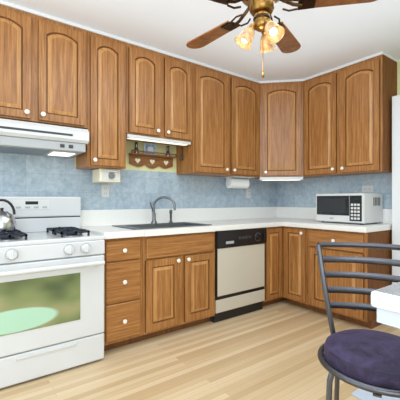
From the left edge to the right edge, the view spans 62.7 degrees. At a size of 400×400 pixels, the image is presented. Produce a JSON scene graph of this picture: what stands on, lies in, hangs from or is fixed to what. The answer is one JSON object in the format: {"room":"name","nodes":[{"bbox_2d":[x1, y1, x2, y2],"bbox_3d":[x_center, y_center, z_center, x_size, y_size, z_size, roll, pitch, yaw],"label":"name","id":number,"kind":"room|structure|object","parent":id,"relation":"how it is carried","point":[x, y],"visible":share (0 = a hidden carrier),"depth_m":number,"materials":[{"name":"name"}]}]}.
{"room":"kitchen","nodes":[
{"label":"kitchen","id":0,"kind":"room"},
{"bbox_2d":[0,140,275,209],"bbox_3d":[-1.158,-0.114,2.875,5.600,2.528,0.106,0,0,-37],"label":"wall","id":1,"kind":"structure","parent":0,"point":[20,174],"depth_m":3.17,"materials":[{"name":"blue paint"}]},
{"bbox_2d":[0,4,86,128],"bbox_3d":[-1.284,-0.964,2.494,0.760,0.777,0.349,0,0,-37],"label":"upper cabinet","id":2,"kind":"object","parent":1,"relation":"attached to","point":[43,61],"visible":1,"depth_m":2.41,"materials":[{"name":"brown wood"}]},
{"bbox_2d":[0,118,88,157],"bbox_3d":[-1.275,-0.465,2.436,0.752,0.216,0.454,0,0,-37],"label":"range hood","id":3,"kind":"object","parent":1,"relation":"attached to","point":[16,137],"visible":1,"depth_m":2.33,"materials":[{"name":"white metal"}]},
{"bbox_2d":[76,31,125,169],"bbox_3d":[-0.845,-0.811,2.822,0.328,1.082,0.349,0,0,-37],"label":"upper cabinet","id":4,"kind":"object","parent":1,"relation":"attached to","point":[106,56],"visible":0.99,"depth_m":2.70,"materials":[{"name":"brown wood"}]},
{"bbox_2d":[92,168,119,182],"bbox_3d":[-0.816,-0.210,2.872,0.185,0.115,0.220,0,0,-37],"label":"can opener","id":5,"kind":"object","parent":4,"relation":"attached to","point":[101,175],"visible":1,"depth_m":2.80,"materials":[{"name":"beige plastic"}]},
{"bbox_2d":[101,184,108,196],"bbox_3d":[-0.869,-0.085,3.015,0.072,0.116,0.010,0,0,-37],"label":"outlet","id":6,"kind":"object","parent":1,"relation":"attached to","point":[104,187],"visible":1,"depth_m":3.01,"materials":[{"name":"white plastic"}]},
{"bbox_2d":[128,142,176,168],"bbox_3d":[-0.465,-0.438,3.276,0.510,0.246,0.075,0,0,-37],"label":"shelf","id":7,"kind":"object","parent":1,"relation":"attached to","point":[149,158],"visible":1,"depth_m":3.27,"materials":[{"name":"brown wood"}]},
{"bbox_2d":[126,43,192,145],"bbox_3d":[-0.430,-0.964,3.131,0.700,0.777,0.349,0,0,-37],"label":"upper cabinet","id":8,"kind":"object","parent":1,"relation":"attached to","point":[159,87],"visible":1,"depth_m":2.99,"materials":[{"name":"brown wood"}]},
{"bbox_2d":[126,134,190,145],"bbox_3d":[-0.383,-0.557,3.066,0.670,0.032,0.085,0,0,-37],"label":"light","id":9,"kind":"object","parent":8,"relation":"attached to","point":[128,136],"visible":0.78,"depth_m":3.02,"materials":[{"name":"white plastic"}]},
{"bbox_2d":[0,0,397,83],"bbox_3d":[0.117,-1.365,2.812,3.428,0.024,1.526,0,0,-37],"label":"trim","id":10,"kind":"structure","parent":1,"relation":"attached to","point":[2,2],"depth_m":3.05,"materials":[{"name":"white paint"}]},
{"bbox_2d":[176,63,259,176],"bbox_3d":[0.235,-0.811,3.627,0.950,1.082,0.349,0,0,-37],"label":"upper cabinet","id":11,"kind":"object","parent":1,"relation":"attached to","point":[226,107],"visible":0.98,"depth_m":3.46,"materials":[{"name":"brown wood"}]},
{"bbox_2d":[221,176,253,188],"bbox_3d":[0.439,-0.202,3.820,0.310,0.133,0.240,0,0,-37],"label":"holder","id":12,"kind":"object","parent":11,"relation":"attached to","point":[242,182],"visible":1,"depth_m":3.75,"materials":[{"name":"white paper"}]},
{"bbox_2d":[246,189,250,197],"bbox_3d":[0.610,-0.085,4.118,0.072,0.116,0.010,0,0,-37],"label":"outlet","id":13,"kind":"object","parent":1,"relation":"attached to","point":[248,191],"visible":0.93,"depth_m":4.11,"materials":[{"name":"white plastic"}]},
{"bbox_2d":[249,81,316,178],"bbox_3d":[0.967,-0.811,3.986,0.648,1.082,0.648,0,0,-37],"label":"upper cabinet","id":14,"kind":"object","parent":1,"relation":"attached to","point":[281,104],"visible":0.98,"depth_m":3.75,"materials":[{"name":"brown wood"}]},
{"bbox_2d":[259,177,302,180],"bbox_3d":[0.944,-0.248,3.827,0.489,0.040,0.095,0,0,8],"label":"under-cabinet light","id":15,"kind":"object","parent":14,"relation":"attached to","point":[260,178],"visible":1,"depth_m":3.79,"materials":[{"name":"white plastic"}]},
{"bbox_2d":[0,300,399,399],"bbox_3d":[0.424,1.190,0.753,5.600,0.080,5.400,0,0,-37],"label":"floor","id":16,"kind":"structure","parent":0,"point":[270,352],"depth_m":2.27,"materials":[{"name":"brown wood"}]},
{"bbox_2d":[0,196,104,388],"bbox_3d":[-1.151,0.561,2.343,0.762,1.178,0.707,0,0,-37],"label":"stove","id":17,"kind":"object","parent":16,"relation":"on","point":[52,268],"visible":0.98,"depth_m":2.16,"materials":[{"name":"white metal"}]},
{"bbox_2d":[0,199,16,230],"bbox_3d":[-1.413,0.102,2.322,0.204,0.224,0.183,0,0,1],"label":"kettle","id":18,"kind":"object","parent":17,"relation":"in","point":[7,220],"visible":1,"depth_m":2.29,"materials":[{"name":"silver metal"}]},
{"bbox_2d":[103,237,141,350],"bbox_3d":[-0.747,0.719,2.719,0.324,0.862,0.627,0,0,-37],"label":"base cabinet","id":19,"kind":"object","parent":16,"relation":"on","point":[122,256],"visible":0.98,"depth_m":2.49,"materials":[{"name":"brown wood"}]},
{"bbox_2d":[138,231,214,341],"bbox_3d":[-0.318,0.719,3.039,0.743,0.862,0.627,0,0,-37],"label":"base cabinet","id":20,"kind":"object","parent":16,"relation":"on","point":[178,270],"visible":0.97,"depth_m":2.78,"materials":[{"name":"brown wood"}]},
{"bbox_2d":[210,228,265,322],"bbox_3d":[0.257,0.719,3.449,0.659,0.862,0.636,0,0,-37],"label":"dishwasher","id":21,"kind":"object","parent":16,"relation":"on","point":[239,254],"visible":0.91,"depth_m":3.21,"materials":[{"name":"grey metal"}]},
{"bbox_2d":[263,226,311,309],"bbox_3d":[0.949,0.719,3.816,0.878,0.862,0.895,0,0,-37],"label":"base cabinet","id":22,"kind":"object","parent":16,"relation":"on","point":[285,247],"visible":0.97,"depth_m":3.49,"materials":[{"name":"brown wood"}]},
{"bbox_2d":[80,196,391,238],"bbox_3d":[0.438,0.188,3.047,2.620,0.448,1.522,0,0,-37],"label":"countertop","id":23,"kind":"structure","parent":22,"relation":"on","point":[123,223],"depth_m":3.22,"materials":[{"name":"laminate"}]},
{"bbox_2d":[316,193,382,224],"bbox_3d":[1.533,0.085,3.396,0.392,0.300,0.516,0,0,-37],"label":"microwave","id":24,"kind":"object","parent":23,"relation":"on","point":[362,208],"visible":0.99,"depth_m":3.23,"materials":[{"name":"white plastic"}]},
{"bbox_2d":[307,228,391,328],"bbox_3d":[1.502,0.719,3.284,0.627,0.862,0.616,0,0,-37],"label":"base cabinet","id":25,"kind":"object","parent":16,"relation":"on","point":[315,298],"visible":0.62,"depth_m":3.05,"materials":[{"name":"brown wood"}]},
{"bbox_2d":[316,242,399,399],"bbox_3d":[0.635,0.666,1.177,0.467,0.968,0.475,0,0,28],"label":"chair","id":26,"kind":"object","parent":16,"relation":"on","point":[364,359],"visible":0.94,"depth_m":1.18,"materials":[{"name":"purple fabric"}]},
{"bbox_2d":[351,389,399,399],"bbox_3d":[1.381,1.145,1.921,0.770,0.008,0.610,0,0,-37],"label":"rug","id":27,"kind":"object","parent":16,"relation":"on","point":[361,394],"visible":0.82,"depth_m":1.91,"materials":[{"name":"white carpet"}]},
{"bbox_2d":[371,282,399,327],"bbox_3d":[1.283,0.685,0.578,1.132,0.930,1.394,0,0,-37],"label":"table","id":28,"kind":"object","parent":16,"relation":"on","point":[386,300],"visible":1,"depth_m":0.78,"materials":[{"name":"white"}]},
{"bbox_2d":[3,0,399,80],"bbox_3d":[0.424,-1.403,0.753,5.600,0.050,5.400,0,0,-37],"label":"ceiling","id":29,"kind":"structure","parent":0,"point":[330,37],"depth_m":2.62,"materials":[{"name":"white paint"}]},
{"bbox_2d":[186,0,376,76],"bbox_3d":[0.272,-0.988,1.633,1.068,0.778,1.042,0,0,-37],"label":"ceiling fan","id":30,"kind":"object","parent":29,"relation":"hanging from","point":[272,32],"depth_m":1.60,"materials":[{"name":"brown wood"}]},
{"bbox_2d":[276,59,399,208],"bbox_3d":[2.657,-0.114,2.354,0.106,2.528,5.300,0,0,-37],"label":"wall","id":31,"kind":"structure","parent":0,"point":[300,193],"depth_m":3.81,"materials":[{"name":"blue paint"}]},
{"bbox_2d":[304,54,396,176],"bbox_3d":[1.541,-0.811,3.467,0.349,1.082,0.863,0,0,-37],"label":"upper cabinet","id":32,"kind":"object","parent":31,"relation":"attached to","point":[348,110],"visible":1,"depth_m":3.27,"materials":[{"name":"brown wood"}]},
{"bbox_2d":[362,185,372,192],"bbox_3d":[1.763,-0.115,3.453,0.010,0.072,0.116,0,0,-37],"label":"outlet","id":33,"kind":"object","parent":31,"relation":"attached to","point":[365,189],"visible":1,"depth_m":3.45,"materials":[{"name":"white plastic"}]},
{"bbox_2d":[392,95,399,283],"bbox_3d":[2.189,0.085,2.751,0.179,2.130,1.015,0,0,-37],"label":"door frame","id":34,"kind":"structure","parent":31,"relation":"attached to","point":[395,99],"depth_m":3.07,"materials":[{"name":"white"}]}
]}

